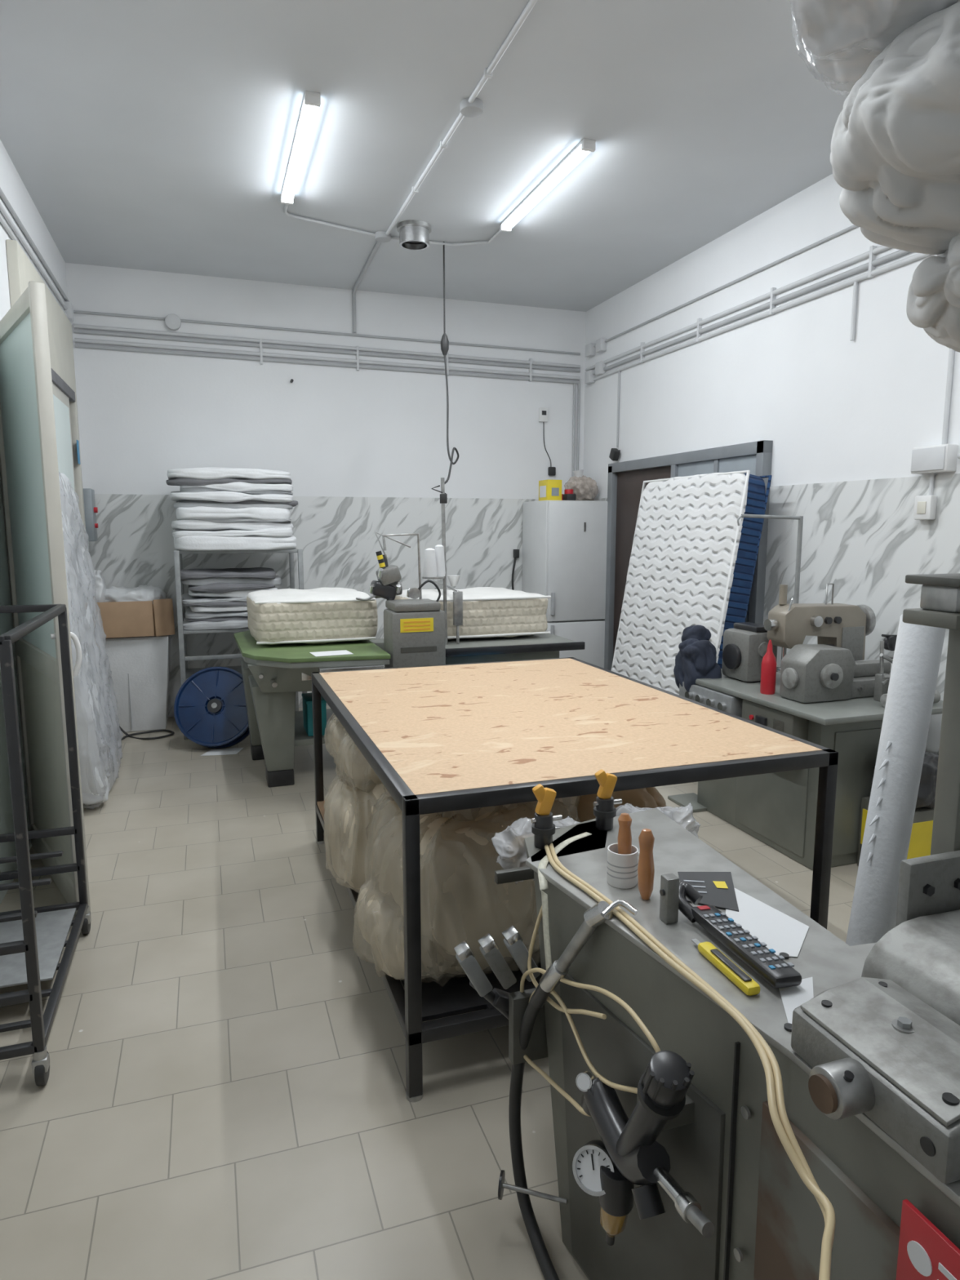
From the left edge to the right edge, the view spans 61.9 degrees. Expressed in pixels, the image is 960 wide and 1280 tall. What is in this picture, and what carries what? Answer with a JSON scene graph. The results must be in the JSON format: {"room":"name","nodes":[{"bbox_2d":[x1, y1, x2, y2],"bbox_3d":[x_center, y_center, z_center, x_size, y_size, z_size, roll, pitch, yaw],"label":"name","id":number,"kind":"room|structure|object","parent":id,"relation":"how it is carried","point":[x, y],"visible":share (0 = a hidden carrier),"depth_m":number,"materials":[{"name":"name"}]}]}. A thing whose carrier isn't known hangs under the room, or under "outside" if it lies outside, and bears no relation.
{"room":"textile factory","nodes":[
{"label":"textile factory","id":0,"kind":"room"},
{"bbox_2d":[0,139,67,320],"bbox_3d":[-1.794,-0.512,2.243,0.100,3.580,8.700,-3,9,-19],"label":"wall","id":1,"kind":"structure","parent":0,"point":[11,184],"depth_m":4.59,"materials":[{"name":"paint"}]},
{"bbox_2d":[0,473,31,904],"bbox_3d":[-2.117,-0.131,3.425,0.010,2.490,1.060,-3,9,-19],"label":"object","id":2,"kind":"object","parent":1,"relation":"attached to","point":[7,849],"visible":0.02,"depth_m":3.66,"materials":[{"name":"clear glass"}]},
{"bbox_2d":[0,402,33,845],"bbox_3d":[-2.237,-0.188,3.863,0.045,2.460,0.070,-6,10,-38],"label":"stile","id":3,"kind":"object","parent":1,"relation":"attached to","point":[2,464],"visible":0.4,"depth_m":3.82,"materials":[{"name":"paint"}]},
{"bbox_2d":[0,287,30,344],"bbox_3d":[-1.928,-1.316,3.310,0.045,0.070,0.922,-6,10,-38],"label":"rail","id":4,"kind":"object","parent":3,"relation":"attached to","point":[20,308],"depth_m":3.18,"materials":[{"name":"paint"}]},
{"bbox_2d":[16,638,57,684],"bbox_3d":[-1.928,0.080,3.510,0.045,0.090,0.922,-6,10,-38],"label":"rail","id":5,"kind":"object","parent":3,"relation":"attached to","point":[38,659],"visible":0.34,"depth_m":3.44,"materials":[{"name":"metal"}]},
{"bbox_2d":[0,312,56,658],"bbox_3d":[-1.928,-0.623,3.409,0.011,1.330,0.922,-6,10,-38],"label":"glass","id":6,"kind":"object","parent":5,"relation":"attached to","point":[18,397],"visible":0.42,"depth_m":3.39,"materials":[{"name":"glass"}]},
{"bbox_2d":[0,202,67,309],"bbox_3d":[-1.732,-1.886,2.063,0.022,0.052,8.630,-3,9,-19],"label":"pipe","id":7,"kind":"object","parent":1,"relation":"attached to","point":[3,211],"visible":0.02,"depth_m":4.67,"materials":[{"name":"plastic"}]},
{"bbox_2d":[0,187,69,302],"bbox_3d":[-1.732,-1.965,2.052,0.022,0.052,8.630,-3,9,-19],"label":"pipe","id":8,"kind":"object","parent":1,"relation":"attached to","point":[3,197],"visible":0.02,"depth_m":4.70,"materials":[{"name":"grey plastic"}]},
{"bbox_2d":[5,239,75,392],"bbox_3d":[-2.727,-1.952,5.041,0.055,0.500,1.830,-3,9,-19],"label":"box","id":9,"kind":"object","parent":1,"relation":"attached to","point":[21,270],"visible":0.63,"depth_m":5.04,"materials":[{"name":"white cardboard"}]},
{"bbox_2d":[50,367,75,401],"bbox_3d":[-2.721,-1.670,5.078,0.045,0.070,1.680,-3,9,-19],"label":"rail","id":10,"kind":"object","parent":1,"relation":"attached to","point":[57,380],"visible":0.4,"depth_m":5.38,"materials":[{"name":"grey metal"}]},
{"bbox_2d":[52,382,75,496],"bbox_3d":[-2.788,-0.423,5.436,0.028,2.500,0.900,-3,9,-19],"label":"leaf","id":11,"kind":"object","parent":10,"relation":"attached to","point":[57,392],"visible":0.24,"depth_m":5.47,"materials":[{"name":"paint"}]},
{"bbox_2d":[53,394,75,493],"bbox_3d":[-2.773,-0.830,5.383,0.005,1.520,0.740,-3,9,-19],"label":"glass","id":12,"kind":"object","parent":11,"relation":"attached to","point":[61,411],"visible":0.21,"depth_m":5.35,"materials":[{"name":"white glass"}]},
{"bbox_2d":[69,392,88,564],"bbox_3d":[-3.010,-0.550,6.078,0.055,2.570,0.080,-3,9,-19],"label":"door frame","id":13,"kind":"structure","parent":1,"relation":"attached to","point":[73,405],"depth_m":5.94,"materials":[{"name":"paint"}]},
{"bbox_2d":[83,488,97,541],"bbox_3d":[-3.021,-0.963,6.175,0.135,0.400,0.180,-3,9,-19],"label":"switch panel","id":14,"kind":"object","parent":1,"relation":"attached to","point":[90,508],"visible":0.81,"depth_m":6.11,"materials":[{"name":"grey plastic"}]},
{"bbox_2d":[65,262,586,498],"bbox_3d":[-1.097,-1.204,7.082,4.577,3.580,0.100,-3,9,-19],"label":"wall","id":15,"kind":"structure","parent":0,"point":[337,431],"depth_m":6.81,"materials":[{"name":"paint"}]},
{"bbox_2d":[86,493,538,716],"bbox_3d":[-1.080,-0.340,7.154,4.377,1.850,0.006,-3,9,-19],"label":"wall panel","id":16,"kind":"object","parent":15,"relation":"attached to","point":[134,548],"depth_m":7.01,"materials":[{"name":"stone"}]},
{"bbox_2d":[73,328,580,372],"bbox_3d":[-1.091,-2.454,6.837,4.287,0.070,0.030,-3,9,-19],"label":"pipe","id":17,"kind":"object","parent":15,"relation":"attached to","point":[76,331],"visible":1,"depth_m":6.71,"materials":[{"name":"grey plastic"}]},
{"bbox_2d":[73,310,580,355],"bbox_3d":[-1.091,-2.600,6.816,4.287,0.050,0.020,-3,9,-19],"label":"pipe","id":18,"kind":"object","parent":15,"relation":"attached to","point":[74,311],"visible":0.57,"depth_m":6.72,"materials":[{"name":"grey plastic"}]},
{"bbox_2d":[73,324,580,368],"bbox_3d":[-1.091,-2.491,6.832,4.287,0.070,0.030,-3,9,-19],"label":"pipe","id":19,"kind":"object","parent":15,"relation":"attached to","point":[75,326],"visible":1,"depth_m":6.71,"materials":[{"name":"plastic"}]},
{"bbox_2d":[74,337,580,379],"bbox_3d":[-1.091,-2.387,6.846,4.287,0.072,0.032,-3,9,-19],"label":"pipe","id":20,"kind":"object","parent":15,"relation":"attached to","point":[76,340],"visible":1,"depth_m":6.73,"materials":[{"name":"plastic"}]},
{"bbox_2d":[75,343,580,384],"bbox_3d":[-1.091,-2.348,6.852,4.287,0.070,0.030,-3,9,-19],"label":"pipe","id":21,"kind":"object","parent":15,"relation":"attached to","point":[77,345],"visible":1,"depth_m":6.73,"materials":[{"name":"grey plastic"}]},
{"bbox_2d":[538,407,555,475],"bbox_3d":[0.632,-1.861,7.509,0.170,0.620,0.040,-3,9,-19],"label":"outlet","id":22,"kind":"object","parent":15,"relation":"attached to","point":[543,411],"visible":1,"depth_m":7.46,"materials":[{"name":"white plastic"}]},
{"bbox_2d":[283,0,537,333],"bbox_3d":[0.317,-2.215,2.739,1.425,0.351,8.680,-3,9,-19],"label":"electrical conduit","id":23,"kind":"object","parent":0,"point":[471,107],"depth_m":4.44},
{"bbox_2d":[440,241,458,484],"bbox_3d":[-0.203,-1.898,5.389,0.125,1.727,0.765,0,8,-3],"label":"power cable","id":24,"kind":"object","parent":23,"relation":"hanging from","point":[444,341],"visible":0.95,"depth_m":5.65,"materials":[{"name":"black rubber"}]},
{"bbox_2d":[0,0,850,311],"bbox_3d":[0.324,-2.436,2.699,4.577,0.100,8.900,-3,9,-19],"label":"ceiling","id":25,"kind":"structure","parent":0,"point":[158,135],"depth_m":4.07,"materials":[{"name":"paint"}]},
{"bbox_2d":[280,90,320,204],"bbox_3d":[-0.973,-2.587,4.274,0.072,0.048,1.250,-3,9,-19],"label":"tube light","id":26,"kind":"object","parent":25,"relation":"attached to","point":[311,103],"visible":1,"depth_m":4.11,"materials":[{"name":"white plastic"}]},
{"bbox_2d":[396,219,431,250],"bbox_3d":[-0.440,-2.704,5.354,0.230,0.120,0.230,-3,9,-19],"label":"ceiling vent","id":27,"kind":"object","parent":25,"relation":"in","point":[414,235],"visible":1,"depth_m":5.28,"materials":[{"name":"metal"}]},
{"bbox_2d":[500,138,595,231],"bbox_3d":[0.367,-2.651,4.727,0.072,0.048,1.250,-3,9,-19],"label":"tube light","id":28,"kind":"object","parent":25,"relation":"attached to","point":[585,146],"visible":1,"depth_m":4.58,"materials":[{"name":"white plastic"}]},
{"bbox_2d":[0,705,858,1279],"bbox_3d":[0.324,1.207,3.220,4.577,0.100,8.900,-3,9,-19],"label":"floor","id":29,"kind":"structure","parent":0,"point":[223,1097],"depth_m":2.33,"materials":[{"name":"tile"}]},
{"bbox_2d":[0,604,91,1085],"bbox_3d":[-1.589,0.583,2.596,0.410,1.310,1.000,-3,9,-19],"label":"trolley","id":30,"kind":"object","parent":29,"relation":"on","point":[33,940],"visible":1,"depth_m":2.61,"materials":[{"name":"black metal"}]},
{"bbox_2d":[0,907,75,987],"bbox_3d":[-1.633,1.079,2.798,0.330,0.008,0.510,-3,9,-19],"label":"tray","id":31,"kind":"object","parent":30,"relation":"on","point":[52,927],"depth_m":2.82,"materials":[{"name":"grey paint"}]},
{"bbox_2d":[31,823,75,915],"bbox_3d":[-1.928,1.025,3.645,0.045,0.120,0.922,-6,10,-38],"label":"rail","id":32,"kind":"object","parent":29,"relation":"on","point":[64,882],"visible":0.38,"depth_m":3.54,"materials":[{"name":"metal"}]},
{"bbox_2d":[20,657,73,882],"bbox_3d":[-1.928,0.545,3.576,0.021,0.850,0.922,-6,10,-38],"label":"panel","id":33,"kind":"object","parent":32,"relation":"attached to","point":[40,692],"visible":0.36,"depth_m":3.55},
{"bbox_2d":[27,280,91,921],"bbox_3d":[-1.598,-0.076,3.078,0.105,2.460,0.038,-6,10,-38],"label":"door","id":34,"kind":"structure","parent":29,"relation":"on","point":[37,291],"depth_m":2.99,"materials":[{"name":"paint"}]},
{"bbox_2d":[58,472,120,804],"bbox_3d":[-2.411,-0.046,4.797,0.363,1.926,1.184,-3,9,-19],"label":"sheets","id":35,"kind":"object","parent":29,"relation":"on","point":[98,734],"visible":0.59,"depth_m":4.65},
{"bbox_2d":[101,635,170,732],"bbox_3d":[-2.729,0.323,6.401,0.499,0.750,0.430,-3,9,-19],"label":"bin","id":36,"kind":"object","parent":29,"relation":"on","point":[138,668],"visible":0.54,"depth_m":6.22,"materials":[{"name":"plastic"}]},
{"bbox_2d":[90,569,174,638],"bbox_3d":[-2.733,-0.301,6.273,0.626,0.512,0.500,-3,9,-19],"label":"cardboard box","id":37,"kind":"object","parent":36,"relation":"on","point":[141,611],"visible":0.83,"depth_m":6.11,"materials":[{"name":"brown cardboard"}]},
{"bbox_2d":[173,666,249,748],"bbox_3d":[-1.912,0.493,5.833,0.584,0.592,0.368,0,8,-1],"label":"cable reel","id":38,"kind":"object","parent":29,"relation":"on","point":[210,708],"visible":0.88,"depth_m":5.76,"materials":[{"name":"plastic"}]},
{"bbox_2d":[173,548,306,739],"bbox_3d":[-1.913,-0.019,6.425,0.926,1.420,0.716,-3,9,-19],"label":"metal rack","id":39,"kind":"object","parent":29,"relation":"on","point":[185,673],"visible":0.46,"depth_m":6.04,"materials":[{"name":"grey metal"}]},
{"bbox_2d":[185,666,242,679],"bbox_3d":[-1.913,0.276,6.467,0.890,0.025,0.680,-3,9,-19],"label":"shelf","id":40,"kind":"object","parent":39,"relation":"attached to","point":[188,672],"depth_m":6.59,"materials":[{"name":"grey paint"}]},
{"bbox_2d":[183,627,249,634],"bbox_3d":[-1.913,-0.120,6.410,0.890,0.025,0.680,-3,9,-19],"label":"shelf","id":41,"kind":"object","parent":39,"relation":"attached to","point":[228,630],"depth_m":6.03,"materials":[{"name":"grey metal"}]},
{"bbox_2d":[180,567,281,630],"bbox_3d":[-1.970,-0.349,6.321,0.786,0.446,0.670,-3,9,-19],"label":"folded fabric","id":42,"kind":"object","parent":39,"relation":"on","point":[215,598],"visible":0.75,"depth_m":6.03,"materials":[{"name":"white fabric"}]},
{"bbox_2d":[165,466,297,550],"bbox_3d":[-1.908,-1.014,6.223,0.971,0.607,0.798,-3,9,-19],"label":"folded fabric","id":43,"kind":"object","parent":39,"relation":"on","point":[217,508],"visible":1,"depth_m":5.89,"materials":[{"name":"white fabric"}]},
{"bbox_2d":[177,548,297,554],"bbox_3d":[-1.913,-0.709,6.326,0.890,0.025,0.680,-3,9,-19],"label":"shelf","id":44,"kind":"object","parent":39,"relation":"attached to","point":[292,550],"depth_m":6.00,"materials":[{"name":"grey metal"}]},
{"bbox_2d":[355,532,445,667],"bbox_3d":[-0.476,0.126,4.904,0.549,1.564,0.377,-3,9,-19],"label":"sewing machine","id":45,"kind":"object","parent":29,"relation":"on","point":[414,629],"visible":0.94,"depth_m":4.75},
{"bbox_2d":[233,630,585,786],"bbox_3d":[-0.510,0.402,5.459,2.170,0.860,1.450,-3,9,-19],"label":"table","id":46,"kind":"object","parent":29,"relation":"on","point":[273,674],"visible":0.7,"depth_m":4.90,"materials":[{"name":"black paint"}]},
{"bbox_2d":[301,693,327,736],"bbox_3d":[-1.069,0.478,5.170,0.130,0.229,0.260,-3,9,-19],"label":"storage box","id":47,"kind":"object","parent":46,"relation":"on","point":[307,697],"visible":0.69,"depth_m":5.07,"materials":[{"name":"teal plastic"}]},
{"bbox_2d":[422,477,447,644],"bbox_3d":[-0.279,-0.489,5.064,0.177,1.064,0.140,-3,9,-19],"label":"stand","id":48,"kind":"object","parent":46,"relation":"on","point":[434,562],"visible":0.99,"depth_m":5.07,"materials":[{"name":"metal"}]},
{"bbox_2d":[426,575,462,644],"bbox_3d":[-0.258,-0.238,5.694,0.251,0.380,1.083,0,8,-2],"label":"holder","id":49,"kind":"object","parent":46,"relation":"on","point":[457,595],"visible":0.97,"depth_m":5.17,"materials":[{"name":"white plastic"}]},
{"bbox_2d":[522,500,607,668],"bbox_3d":[0.784,-0.362,7.413,0.600,1.820,0.640,-3,9,-19],"label":"refrigerator","id":50,"kind":"object","parent":29,"relation":"on","point":[564,542],"visible":0.6,"depth_m":7.12,"materials":[{"name":"metal"}]},
{"bbox_2d":[538,479,561,501],"bbox_3d":[0.624,-1.331,7.122,0.142,0.180,0.203,-3,9,-19],"label":"box","id":51,"kind":"object","parent":50,"relation":"on","point":[548,490],"visible":0.86,"depth_m":7.04,"materials":[{"name":"cardboard"}]},
{"bbox_2d":[564,469,598,500],"bbox_3d":[0.934,-1.414,7.320,0.314,0.290,0.305,-3,9,-19],"label":"bag","id":52,"kind":"object","parent":50,"relation":"on","point":[585,488],"visible":0.76,"depth_m":7.24,"materials":[{"name":"beige plastic"}]},
{"bbox_2d":[311,657,838,1102],"bbox_3d":[0.159,0.695,3.335,1.438,0.881,1.988,-3,9,-19],"label":"work table","id":53,"kind":"object","parent":29,"relation":"on","point":[442,738],"visible":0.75,"depth_m":2.63,"materials":[{"name":"black paint"}]},
{"bbox_2d":[325,716,676,977],"bbox_3d":[0.070,0.633,3.010,1.296,0.663,1.403,-2,8,-12],"label":"bag","id":54,"kind":"object","parent":53,"relation":"on","point":[461,851],"visible":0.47,"depth_m":2.43,"materials":[{"name":"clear plastic"}]},
{"bbox_2d":[610,470,772,694],"bbox_3d":[1.372,-0.167,5.572,0.490,1.929,1.273,-3,9,-19],"label":"mattress","id":55,"kind":"object","parent":29,"relation":"on","point":[691,562],"visible":0.56,"depth_m":5.38,"materials":[{"name":"white fabric"}]},
{"bbox_2d":[497,573,959,1279],"bbox_3d":[0.697,0.650,1.321,1.014,1.540,1.748,-3,9,-19],"label":"machine","id":56,"kind":"object","parent":29,"relation":"on","point":[869,1064],"visible":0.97,"depth_m":1.31,"materials":[{"name":"grey metal"}]},
{"bbox_2d":[453,924,547,1064],"bbox_3d":[0.049,0.796,1.812,0.201,0.311,0.090,-3,9,-19],"label":"lever","id":57,"kind":"object","parent":56,"relation":"attached to","point":[513,1006],"visible":0.88,"depth_m":1.79,"materials":[{"name":"grey paint"}]},
{"bbox_2d":[494,833,533,884],"bbox_3d":[0.326,0.552,2.180,0.642,0.195,0.158,-3,9,-19],"label":"bracket","id":58,"kind":"object","parent":56,"relation":"attached to","point":[517,855],"visible":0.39,"depth_m":2.05,"materials":[{"name":"plastic"}]},
{"bbox_2d":[537,831,591,994],"bbox_3d":[0.186,0.617,1.850,0.064,0.255,0.317,3,9,23],"label":"hose","id":59,"kind":"object","parent":56,"relation":"attached to","point":[543,882],"visible":0.75,"depth_m":1.72,"materials":[{"name":"white plastic"}]},
{"bbox_2d":[508,899,638,1279],"bbox_3d":[0.210,0.937,1.640,0.149,0.881,0.486,-3,9,-19],"label":"air hose","id":60,"kind":"object","parent":56,"relation":"attached to","point":[600,913],"depth_m":1.75,"materials":[{"name":"black rubber"}]},
{"bbox_2d":[606,813,639,888],"bbox_3d":[0.309,0.441,1.695,0.085,0.148,0.065,-8,11,-43],"label":"thread spool","id":61,"kind":"object","parent":56,"relation":"on","point":[622,856],"visible":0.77,"depth_m":1.68,"materials":[{"name":"white plastic"}]},
{"bbox_2d":[572,1050,714,1245],"bbox_3d":[0.290,0.892,1.375,0.173,0.487,0.385,-3,9,-19],"label":"air pressure regulator","id":62,"kind":"object","parent":56,"relation":"attached to","point":[628,1154],"depth_m":1.33,"materials":[{"name":"black metal"}]},
{"bbox_2d":[637,828,654,899],"bbox_3d":[0.336,0.453,1.622,0.034,0.145,0.037,-3,9,-19],"label":"wooden-handled awl","id":63,"kind":"object","parent":56,"relation":"on","point":[646,868],"visible":1,"depth_m":1.61,"materials":[{"name":"brown wood"}]},
{"bbox_2d":[659,873,679,924],"bbox_3d":[0.359,0.494,1.527,0.032,0.090,0.027,-3,9,-19],"label":"block","id":64,"kind":"object","parent":56,"relation":"on","point":[669,882],"visible":1,"depth_m":1.52,"materials":[{"name":"grey metal"}]},
{"bbox_2d":[520,843,835,1279],"bbox_3d":[0.282,0.767,1.349,0.197,0.476,1.192,-2,8,-11],"label":"air hose","id":65,"kind":"object","parent":56,"relation":"attached to","point":[778,1113],"visible":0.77,"depth_m":1.32,"materials":[{"name":"beige rubber"}]},
{"bbox_2d":[678,881,702,923],"bbox_3d":[0.405,0.507,1.551,0.057,0.056,0.071,-6,10,-37],"label":"holder","id":66,"kind":"object","parent":56,"relation":"on","point":[686,890],"visible":0.86,"depth_m":1.55,"materials":[{"name":"plastic"}]},
{"bbox_2d":[677,871,738,911],"bbox_3d":[0.471,0.516,1.666,0.113,0.003,0.183,2,8,12],"label":"card","id":67,"kind":"object","parent":56,"relation":"on","point":[717,889],"visible":0.74,"depth_m":1.67,"materials":[{"name":"black plastic"}]},
{"bbox_2d":[691,938,759,995],"bbox_3d":[0.416,0.551,1.367,0.026,0.021,0.175,-2,9,-17],"label":"cutter","id":68,"kind":"object","parent":56,"relation":"on","point":[740,978],"visible":1,"depth_m":1.34,"materials":[{"name":"yellow plastic"}]},
{"bbox_2d":[691,905,801,988],"bbox_3d":[0.463,0.535,1.415,0.057,0.026,0.260,-2,8,-17],"label":"remote control","id":69,"kind":"object","parent":56,"relation":"on","point":[770,966],"visible":1,"depth_m":1.38,"materials":[{"name":"black plastic"}]},
{"bbox_2d":[725,887,813,1023],"bbox_3d":[0.515,0.551,1.437,0.151,0.001,0.476,3,9,19],"label":"paper sheets","id":70,"kind":"object","parent":56,"relation":"on","point":[780,932],"visible":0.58,"depth_m":1.49,"materials":[{"name":"white paper"}]},
{"bbox_2d":[667,664,942,870],"bbox_3d":[1.665,0.624,4.223,0.845,0.770,1.230,-3,9,-19],"label":"bench","id":71,"kind":"object","parent":29,"relation":"on","point":[778,810],"visible":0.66,"depth_m":3.80,"materials":[{"name":"grey paint"}]},
{"bbox_2d":[673,625,721,691],"bbox_3d":[1.223,0.131,4.495,0.206,0.426,0.276,-3,9,-19],"label":"cloth","id":72,"kind":"object","parent":71,"relation":"on","point":[695,659],"visible":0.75,"depth_m":4.42,"materials":[{"name":"fabric"}]},
{"bbox_2d":[721,622,777,682],"bbox_3d":[1.458,0.065,4.349,0.225,0.299,0.250,-3,9,-19],"label":"motor","id":73,"kind":"object","parent":71,"relation":"on","point":[745,645],"visible":0.88,"depth_m":4.26,"materials":[{"name":"grey metal"}]},
{"bbox_2d":[760,640,777,694],"bbox_3d":[1.439,0.133,3.984,0.072,0.270,0.072,-3,9,-19],"label":"bottle","id":74,"kind":"object","parent":71,"relation":"on","point":[768,669],"visible":1,"depth_m":3.96,"materials":[{"name":"plastic"}]},
{"bbox_2d":[737,514,803,603],"bbox_3d":[1.505,-0.211,4.203,0.408,0.889,0.024,-3,9,-19],"label":"pole","id":75,"kind":"object","parent":71,"relation":"on","point":[800,518],"visible":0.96,"depth_m":4.21,"materials":[{"name":"grey metal"}]},
{"bbox_2d":[764,582,875,672],"bbox_3d":[1.759,-0.032,4.170,0.620,0.524,0.185,-3,9,-19],"label":"sewing machine","id":76,"kind":"object","parent":71,"relation":"on","point":[846,626],"visible":0.84,"depth_m":4.11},
{"bbox_2d":[779,644,890,703],"bbox_3d":[1.771,0.144,3.940,0.660,0.258,0.320,-3,9,-19],"label":"machine","id":77,"kind":"object","parent":71,"relation":"on","point":[810,673],"visible":0.87,"depth_m":3.79,"materials":[{"name":"grey metal"}]},
{"bbox_2d":[873,634,940,706],"bbox_3d":[2.008,0.140,3.780,0.366,0.318,0.212,-3,9,-19],"label":"frame","id":78,"kind":"object","parent":71,"relation":"on","point":[882,680],"visible":0.38,"depth_m":3.80,"materials":[{"name":"metal"}]},
{"bbox_2d":[845,614,946,946],"bbox_3d":[1.080,0.608,2.151,0.351,1.364,0.110,-6,10,-35],"label":"roll","id":79,"kind":"object","parent":29,"relation":"on","point":[918,648],"visible":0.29,"depth_m":2.10,"materials":[{"name":"white plastic"}]},
{"bbox_2d":[857,796,934,866],"bbox_3d":[1.958,0.915,3.707,0.286,0.340,0.245,-3,9,-19],"label":"box","id":80,"kind":"object","parent":29,"relation":"on","point":[920,843],"visible":0.27,"depth_m":3.58,"materials":[{"name":"yellow"}]},
{"bbox_2d":[871,751,938,809],"bbox_3d":[1.976,0.619,3.648,0.304,0.259,0.272,-3,9,-19],"label":"bag","id":81,"kind":"object","parent":80,"relation":"on","point":[927,785],"visible":0.2,"depth_m":3.52,"materials":[{"name":"plastic"}]},
{"bbox_3d":[1.720,0.420,1.443,0.900,1.960,0.920,-3,9,-19],"label":"storage rack","id":82,"kind":"object","parent":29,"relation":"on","visible":0},
{"bbox_2d":[798,0,959,352],"bbox_3d":[1.122,-1.014,1.445,1.176,0.874,0.929,-3,9,-19],"label":"plastic bag","id":83,"kind":"object","parent":82,"relation":"on","point":[895,154],"visible":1,"depth_m":1.48,"materials":[{"name":"white plastic"}]},
{"bbox_2d":[582,173,959,498],"bbox_3d":[2.443,-0.717,3.675,0.100,3.580,8.700,-3,9,-19],"label":"wall","id":84,"kind":"structure","parent":0,"point":[833,407],"depth_m":4.99,"materials":[{"name":"paint"}]},
{"bbox_2d":[604,466,617,670],"bbox_3d":[1.177,-0.482,7.190,0.070,2.120,0.080,-3,9,-19],"label":"door frame","id":85,"kind":"structure","parent":84,"relation":"attached to","point":[612,477],"depth_m":7.14,"materials":[{"name":"grey metal"}]},
{"bbox_2d":[613,466,671,657],"bbox_3d":[1.364,-0.385,6.724,0.018,2.060,0.940,-3,9,-19],"label":"leaf","id":86,"kind":"object","parent":84,"relation":"attached to","point":[629,483],"visible":0.29,"depth_m":6.92,"materials":[{"name":"brown wood"}]},
{"bbox_2d":[608,440,773,472],"bbox_3d":[1.503,-1.376,6.096,0.070,0.080,2.100,-3,9,-19],"label":"header","id":87,"kind":"object","parent":84,"relation":"attached to","point":[748,448],"visible":0.87,"depth_m":5.83,"materials":[{"name":"grey metal"}]},
{"bbox_2d":[677,454,756,622],"bbox_3d":[1.677,-0.250,5.778,0.043,2.060,0.950,-3,9,-19],"label":"leaf","id":88,"kind":"object","parent":84,"relation":"attached to","point":[746,462],"visible":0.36,"depth_m":5.54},
{"bbox_2d":[594,224,857,346],"bbox_3d":[2.389,-2.137,3.433,0.018,0.028,8.600,-3,9,-19],"label":"pipe","id":89,"kind":"object","parent":84,"relation":"attached to","point":[853,226],"visible":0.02,"depth_m":5.28,"materials":[{"name":"grey plastic"}]},
{"bbox_2d":[585,245,891,371],"bbox_3d":[2.389,-1.959,3.458,0.030,0.040,8.600,-3,9,-19],"label":"pipe","id":90,"kind":"object","parent":84,"relation":"attached to","point":[882,248],"visible":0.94,"depth_m":5.15,"materials":[{"name":"plastic"}]},
{"bbox_2d":[592,249,910,375],"bbox_3d":[2.389,-1.899,3.466,0.032,0.042,8.600,-3,9,-19],"label":"pipe","id":91,"kind":"object","parent":84,"relation":"attached to","point":[899,253],"visible":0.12,"depth_m":5.01,"materials":[{"name":"grey plastic"}]},
{"bbox_2d":[748,440,773,624],"bbox_3d":[1.831,-0.221,5.291,0.070,2.140,0.070,-3,9,-19],"label":"door frame","id":92,"kind":"structure","parent":84,"relation":"attached to","point":[763,460],"depth_m":5.21,"materials":[{"name":"grey metal"}]},
{"bbox_2d":[592,253,930,380],"bbox_3d":[2.389,-1.850,3.474,0.030,0.040,8.600,-3,9,-19],"label":"pipe","id":93,"kind":"object","parent":84,"relation":"attached to","point":[919,255],"visible":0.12,"depth_m":4.94,"materials":[{"name":"plastic"}]},
{"bbox_2d":[849,281,857,340],"bbox_3d":[2.069,-1.819,4.424,0.022,0.310,0.022,-3,9,-19],"label":"conduit pipe","id":94,"kind":"object","parent":84,"relation":"attached to","point":[855,283],"visible":1,"depth_m":4.42,"materials":[{"name":"plastic"}]},
{"bbox_2d":[763,473,959,755],"bbox_3d":[2.835,0.325,2.497,0.006,1.850,5.960,-3,9,-19],"label":"wall tile","id":95,"kind":"structure","parent":84,"relation":"attached to","point":[862,537],"depth_m":4.42,"materials":[{"name":"tile"}]},
{"bbox_2d":[913,472,937,519],"bbox_3d":[2.240,-0.721,4.021,0.050,0.230,0.100,-3,9,-19],"label":"light switch","id":96,"kind":"object","parent":84,"relation":"attached to","point":[925,506],"visible":1,"depth_m":4.00,"materials":[{"name":"white plastic"}]},
{"bbox_2d":[911,444,958,474],"bbox_3d":[2.244,-0.894,3.960,0.078,0.130,0.210,-3,9,-19],"label":"electrical box","id":97,"kind":"object","parent":84,"relation":"attached to","point":[937,458],"visible":1,"depth_m":3.91,"materials":[{"name":"white plastic"}]},
{"bbox_2d":[941,348,954,444],"bbox_3d":[2.279,-1.410,3.861,0.024,0.960,0.024,-3,9,-19],"label":"conduit pipe","id":98,"kind":"object","parent":84,"relation":"attached to","point":[951,353],"visible":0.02,"depth_m":3.89,"materials":[{"name":"plastic"}]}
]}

